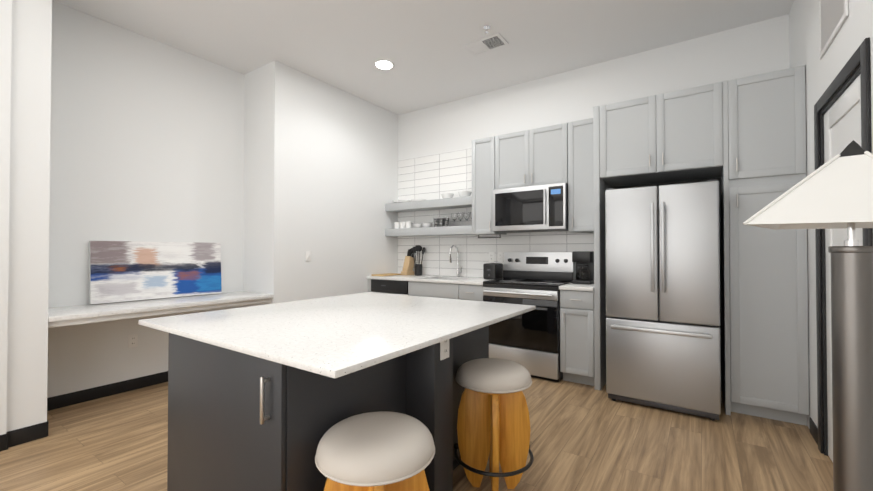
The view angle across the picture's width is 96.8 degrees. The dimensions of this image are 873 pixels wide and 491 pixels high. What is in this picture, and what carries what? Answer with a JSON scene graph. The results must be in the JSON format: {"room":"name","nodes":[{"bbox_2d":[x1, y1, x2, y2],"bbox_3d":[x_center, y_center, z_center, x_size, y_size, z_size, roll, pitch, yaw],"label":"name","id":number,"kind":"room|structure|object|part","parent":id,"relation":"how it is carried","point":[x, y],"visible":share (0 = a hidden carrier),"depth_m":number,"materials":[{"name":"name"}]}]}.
{"room":"kitchen","nodes":[
{"label":"kitchen","id":0,"kind":"room"},
{"bbox_2d":[0,0,397,434],"bbox_3d":[-2.682,-0.330,3.070,0.680,3.220,6.600,0,-1,35],"label":"wall","id":1,"kind":"structure","parent":0,"point":[268,176],"depth_m":3.58,"materials":[{"name":"white paint"}]},
{"bbox_2d":[128,334,137,347],"bbox_3d":[-2.718,0.845,3.470,0.008,0.115,0.070,0,-1,35],"label":"outlet","id":2,"kind":"object","parent":1,"relation":"attached to","point":[132,340],"visible":1,"depth_m":3.47,"materials":[{"name":"white plastic"}]},
{"bbox_2d":[48,291,273,327],"bbox_3d":[-2.381,0.523,3.457,0.582,0.078,1.661,0,-1,35],"label":"shelf","id":3,"kind":"object","parent":1,"relation":"attached to","point":[74,315],"visible":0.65,"depth_m":3.17,"materials":[{"name":"white stone"}]},
{"bbox_2d":[89,241,221,303],"bbox_3d":[-2.569,0.220,3.636,0.066,0.526,1.050,0,-1,35],"label":"canvas painting","id":4,"kind":"object","parent":3,"relation":"on","point":[121,271],"visible":0.93,"depth_m":3.54,"materials":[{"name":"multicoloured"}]},
{"bbox_2d":[306,251,310,260],"bbox_3d":[-1.427,0.105,4.326,0.014,0.115,0.070,0,-1,35],"label":"light switch","id":5,"kind":"object","parent":1,"relation":"attached to","point":[308,255],"visible":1,"depth_m":4.33,"materials":[{"name":"white plastic"}]},
{"bbox_2d":[0,371,817,450],"bbox_3d":[-1.100,1.212,1.575,4.820,0.100,5.960,0,-1,35],"label":"baseboard","id":6,"kind":"structure","parent":1,"relation":"attached to","point":[8,439],"depth_m":3.11,"materials":[{"name":"black wood"}]},
{"bbox_2d":[0,377,832,490],"bbox_3d":[-0.886,1.325,1.814,5.140,0.120,7.000,0,-1,35],"label":"floor","id":7,"kind":"structure","parent":0,"point":[584,437],"depth_m":2.42,"materials":[{"name":"brown wood"}]},
{"bbox_2d":[167,325,488,490],"bbox_3d":[-0.381,0.822,2.042,1.020,0.892,1.502,0,-1,35],"label":"base cabinet","id":8,"kind":"object","parent":7,"relation":"on","point":[238,421],"visible":0.71,"depth_m":1.51,"materials":[{"name":"grey wood"}]},
{"bbox_2d":[139,292,535,377],"bbox_3d":[-0.412,0.364,2.091,1.389,0.022,1.546,0,-1,35],"label":"countertop","id":9,"kind":"structure","parent":8,"relation":"on","point":[336,336],"depth_m":1.69,"materials":[{"name":"white stone"}]},
{"bbox_2d":[440,339,448,359],"bbox_3d":[0.039,0.449,1.747,0.008,0.115,0.070,0,-1,35],"label":"outlet","id":10,"kind":"object","parent":8,"relation":"attached to","point":[444,349],"visible":0.71,"depth_m":1.74,"materials":[{"name":"white plastic"}]},
{"bbox_2d":[315,411,434,490],"bbox_3d":[-0.203,0.936,1.311,0.407,0.646,0.407,0,-1,35],"label":"stool","id":11,"kind":"object","parent":7,"relation":"on","point":[382,451],"visible":1,"depth_m":1.22,"materials":[{"name":"brown wood"}]},
{"bbox_2d":[371,279,408,294],"bbox_3d":[-0.434,0.866,5.118,0.605,0.878,0.614,0,-1,35],"label":"dishwasher","id":12,"kind":"object","parent":7,"relation":"on","point":[390,286],"visible":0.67,"depth_m":4.86,"materials":[{"name":"grey metal"}]},
{"bbox_2d":[452,284,483,300],"bbox_3d":[0.525,0.857,4.478,0.368,0.880,0.619,0,-1,35],"label":"base cabinet","id":13,"kind":"object","parent":7,"relation":"on","point":[453,291],"depth_m":4.23,"materials":[{"name":"grey wood"}]},
{"bbox_2d":[367,275,502,284],"bbox_3d":[-0.033,0.403,4.855,1.706,0.034,0.638,0,-1,35],"label":"countertop","id":14,"kind":"structure","parent":13,"relation":"on","point":[455,280],"depth_m":4.68,"materials":[{"name":"white stone"}]},
{"bbox_2d":[371,273,400,275],"bbox_3d":[-0.673,0.380,5.248,0.190,0.018,0.400,0,-1,35],"label":"cutting board","id":15,"kind":"object","parent":14,"relation":"on","point":[388,274],"visible":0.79,"depth_m":5.14,"materials":[{"name":"brown wood"}]},
{"bbox_2d":[401,248,414,274],"bbox_3d":[-0.388,0.204,5.356,0.100,0.374,0.207,0,-1,35],"label":"knife block","id":16,"kind":"object","parent":14,"relation":"on","point":[408,266],"visible":0.85,"depth_m":5.32,"materials":[{"name":"beige wood"}]},
{"bbox_2d":[411,245,424,275],"bbox_3d":[-0.240,0.185,5.240,0.188,0.409,0.189,0,-1,35],"label":"utensil holder","id":17,"kind":"object","parent":14,"relation":"on","point":[418,267],"visible":1,"depth_m":5.19,"materials":[{"name":"black plastic"}]},
{"bbox_2d":[449,245,461,276],"bbox_3d":[0.243,0.183,4.874,0.096,0.406,0.233,0,-1,35],"label":"faucet","id":18,"kind":"object","parent":14,"relation":"on","point":[450,261],"visible":0.98,"depth_m":4.93,"materials":[{"name":"silver metal"}]},
{"bbox_2d":[483,263,502,279],"bbox_3d":[0.664,0.289,4.559,0.165,0.186,0.222,0,-1,35],"label":"toaster","id":19,"kind":"object","parent":14,"relation":"on","point":[493,271],"visible":1,"depth_m":4.49,"materials":[{"name":"black plastic"}]},
{"bbox_2d":[454,358,533,490],"bbox_3d":[0.300,0.945,2.045,0.409,0.646,0.407,0,-1,35],"label":"stool","id":20,"kind":"object","parent":7,"relation":"on","point":[493,422],"visible":1,"depth_m":2.02,"materials":[{"name":"brown wood"}]},
{"bbox_2d":[483,252,575,381],"bbox_3d":[0.976,0.675,4.102,0.793,1.235,0.693,0,-1,35],"label":"range","id":21,"kind":"object","parent":7,"relation":"on","point":[529,341],"visible":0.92,"depth_m":3.88,"materials":[{"name":"grey metal"}]},
{"bbox_2d":[560,290,594,385],"bbox_3d":[1.457,0.849,3.815,0.308,0.880,0.654,0,-1,35],"label":"base cabinet","id":22,"kind":"object","parent":7,"relation":"on","point":[577,337],"visible":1,"depth_m":3.58,"materials":[{"name":"grey wood"}]},
{"bbox_2d":[559,283,593,290],"bbox_3d":[1.460,0.391,3.828,0.311,0.034,0.638,0,-1,35],"label":"countertop","id":23,"kind":"structure","parent":22,"relation":"on","point":[581,287],"depth_m":3.60,"materials":[{"name":"white stone"}]},
{"bbox_2d":[572,251,593,283],"bbox_3d":[1.487,0.211,3.926,0.180,0.325,0.252,0,-1,35],"label":"coffee maker","id":24,"kind":"object","parent":23,"relation":"on","point":[584,260],"visible":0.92,"depth_m":3.87,"materials":[{"name":"black plastic"}]},
{"bbox_2d":[605,179,720,420],"bbox_3d":[1.938,0.400,3.317,0.770,1.765,0.880,0,-1,35],"label":"refrigerator","id":25,"kind":"object","parent":7,"relation":"on","point":[662,249],"visible":1,"depth_m":2.98,"materials":[{"name":"grey metal"}]},
{"bbox_2d":[593,65,808,425],"bbox_3d":[2.168,0.008,3.336,1.413,2.550,0.654,0,-1,35],"label":"tall cabinet","id":26,"kind":"object","parent":7,"relation":"on","point":[742,141],"visible":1,"depth_m":2.91,"materials":[{"name":"grey wood"}]},
{"bbox_2d":[743,140,872,490],"bbox_3d":[1.011,0.498,0.938,0.433,1.513,0.433,0,-1,35],"label":"floor lamp","id":27,"kind":"object","parent":7,"relation":"on","point":[852,325],"depth_m":0.92,"materials":[{"name":"white fabric"}]},
{"bbox_3d":[1.011,-0.150,0.945,0.350,0.218,0.350,1,-1,-39],"label":"floor lamp shade","id":28,"kind":"part","parent":27,"relation":"part of","materials":[{"name":"white fabric"}]},
{"bbox_2d":[52,0,793,114],"bbox_3d":[-0.886,-2.015,1.855,5.140,0.120,7.000,0,-1,35],"label":"ceiling","id":29,"kind":"structure","parent":0,"point":[345,45],"depth_m":3.52,"materials":[{"name":"white paint"}]},
{"bbox_2d":[375,60,393,69],"bbox_3d":[-0.553,-1.923,4.101,0.200,0.008,0.200,0,-1,35],"label":"recessed light","id":30,"kind":"object","parent":29,"relation":"in","point":[383,64],"visible":1,"depth_m":4.08,"materials":[{"name":"white plastic"}]},
{"bbox_2d":[463,33,508,55],"bbox_3d":[0.470,-1.924,3.700,0.380,0.014,0.220,0,-1,35],"label":"ceiling vent","id":31,"kind":"object","parent":29,"relation":"in","point":[488,43],"visible":0.98,"depth_m":3.68,"materials":[{"name":"white metal"}]},
{"bbox_2d":[483,25,489,32],"bbox_3d":[0.444,-1.912,3.415,0.060,0.048,0.060,0,-1,35],"label":"sprinkler","id":32,"kind":"object","parent":29,"relation":"attached to","point":[486,27],"visible":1,"depth_m":3.41,"materials":[{"name":"silver metal"}]},
{"bbox_2d":[398,14,789,277],"bbox_3d":[1.028,-0.311,4.614,5.140,3.220,0.150,0,-1,35],"label":"wall","id":33,"kind":"structure","parent":0,"point":[757,48],"depth_m":4.11,"materials":[{"name":"white paint"}]},
{"bbox_2d":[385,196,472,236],"bbox_3d":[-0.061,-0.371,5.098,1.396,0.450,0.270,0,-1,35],"label":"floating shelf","id":34,"kind":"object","parent":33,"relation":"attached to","point":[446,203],"visible":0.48,"depth_m":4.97,"materials":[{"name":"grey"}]},
{"bbox_2d":[393,200,409,202],"bbox_3d":[-0.486,-0.615,5.399,0.248,0.044,0.248,0,-1,-10],"label":"plate","id":35,"kind":"object","parent":34,"relation":"on","point":[394,201],"depth_m":5.30,"materials":[{"name":"white ceramic"}]},
{"bbox_2d":[394,212,471,228],"bbox_3d":[-0.057,-0.335,5.069,1.278,0.175,0.160,0,-1,35],"label":"dishes","id":36,"kind":"object","parent":34,"relation":"on","point":[441,222],"visible":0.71,"depth_m":4.92,"materials":[{"name":"white ceramic"}]},
{"bbox_2d":[441,193,453,198],"bbox_3d":[0.140,-0.636,4.968,0.169,0.075,0.169,0,-1,-10],"label":"bowl","id":37,"kind":"object","parent":34,"relation":"on","point":[444,195],"depth_m":4.91,"materials":[{"name":"white ceramic"}]},
{"bbox_2d":[458,191,471,196],"bbox_3d":[0.354,-0.638,4.821,0.169,0.075,0.169,0,-1,-10],"label":"bowl","id":38,"kind":"object","parent":34,"relation":"on","point":[461,194],"depth_m":4.76,"materials":[{"name":"white ceramic"}]},
{"bbox_2d":[472,135,506,234],"bbox_3d":[0.648,-0.697,4.583,0.355,1.110,0.321,0,-1,35],"label":"upper cabinet","id":39,"kind":"object","parent":33,"relation":"attached to","point":[485,151],"depth_m":4.46,"materials":[{"name":"grey wood"}]},
{"bbox_2d":[398,148,593,276],"bbox_3d":[0.605,-0.432,4.809,2.822,1.634,0.008,0,-1,35],"label":"tile backsplash","id":40,"kind":"structure","parent":33,"relation":"attached to","point":[432,177],"depth_m":5.08,"materials":[{"name":"white tile"}]},
{"bbox_2d":[489,252,493,261],"bbox_3d":[0.673,0.130,4.746,0.070,0.115,0.008,0,-1,35],"label":"outlet","id":41,"kind":"object","parent":40,"relation":"attached to","point":[491,256],"visible":1,"depth_m":4.74,"materials":[{"name":"white plastic"}]},
{"bbox_2d":[498,252,502,261],"bbox_3d":[0.771,0.129,4.678,0.070,0.115,0.008,0,-1,35],"label":"outlet","id":42,"kind":"object","parent":40,"relation":"attached to","point":[500,256],"visible":1,"depth_m":4.67,"materials":[{"name":"white plastic"}]},
{"bbox_2d":[500,123,567,188],"bbox_3d":[1.083,-0.947,4.287,0.809,0.618,0.321,0,-1,35],"label":"upper cabinet","id":43,"kind":"object","parent":33,"relation":"attached to","point":[558,153],"depth_m":4.12,"materials":[{"name":"grey wood"}]},
{"bbox_2d":[492,183,567,232],"bbox_3d":[1.051,-0.402,4.232,0.803,0.469,0.436,0,-1,35],"label":"microwave","id":44,"kind":"object","parent":43,"relation":"attached to","point":[540,208],"visible":1,"depth_m":4.07,"materials":[{"name":"grey metal"}]},
{"bbox_2d":[568,118,593,232],"bbox_3d":[1.523,-0.704,3.981,0.365,1.110,0.321,0,-1,35],"label":"upper cabinet","id":45,"kind":"object","parent":33,"relation":"attached to","point":[580,133],"depth_m":3.85,"materials":[{"name":"grey wood"}]},
{"bbox_2d":[789,0,872,430],"bbox_3d":[1.128,-0.362,0.448,0.150,3.220,6.600,0,-1,35],"label":"wall","id":46,"kind":"structure","parent":0,"point":[855,30],"depth_m":2.55,"materials":[{"name":"white paint"}]},
{"bbox_2d":[819,0,847,58],"bbox_3d":[2.186,-1.431,2.143,0.012,0.580,0.530,0,-1,35],"label":"air vent","id":47,"kind":"object","parent":46,"relation":"in","point":[833,15],"visible":1,"depth_m":2.17,"materials":[{"name":"white"}]},
{"bbox_2d":[822,75,862,461],"bbox_3d":[2.156,0.224,2.058,0.090,2.071,0.788,0,-1,35],"label":"door","id":48,"kind":"structure","parent":46,"relation":"in","point":[842,122],"depth_m":2.21,"materials":[{"name":"white"}]},
{"bbox_2d":[814,37,872,455],"bbox_3d":[2.197,0.182,2.018,0.156,2.170,0.950,0,-1,35],"label":"door frame","id":49,"kind":"structure","parent":46,"relation":"attached to","point":[860,56],"depth_m":2.36,"materials":[{"name":"black wood"}]}
]}

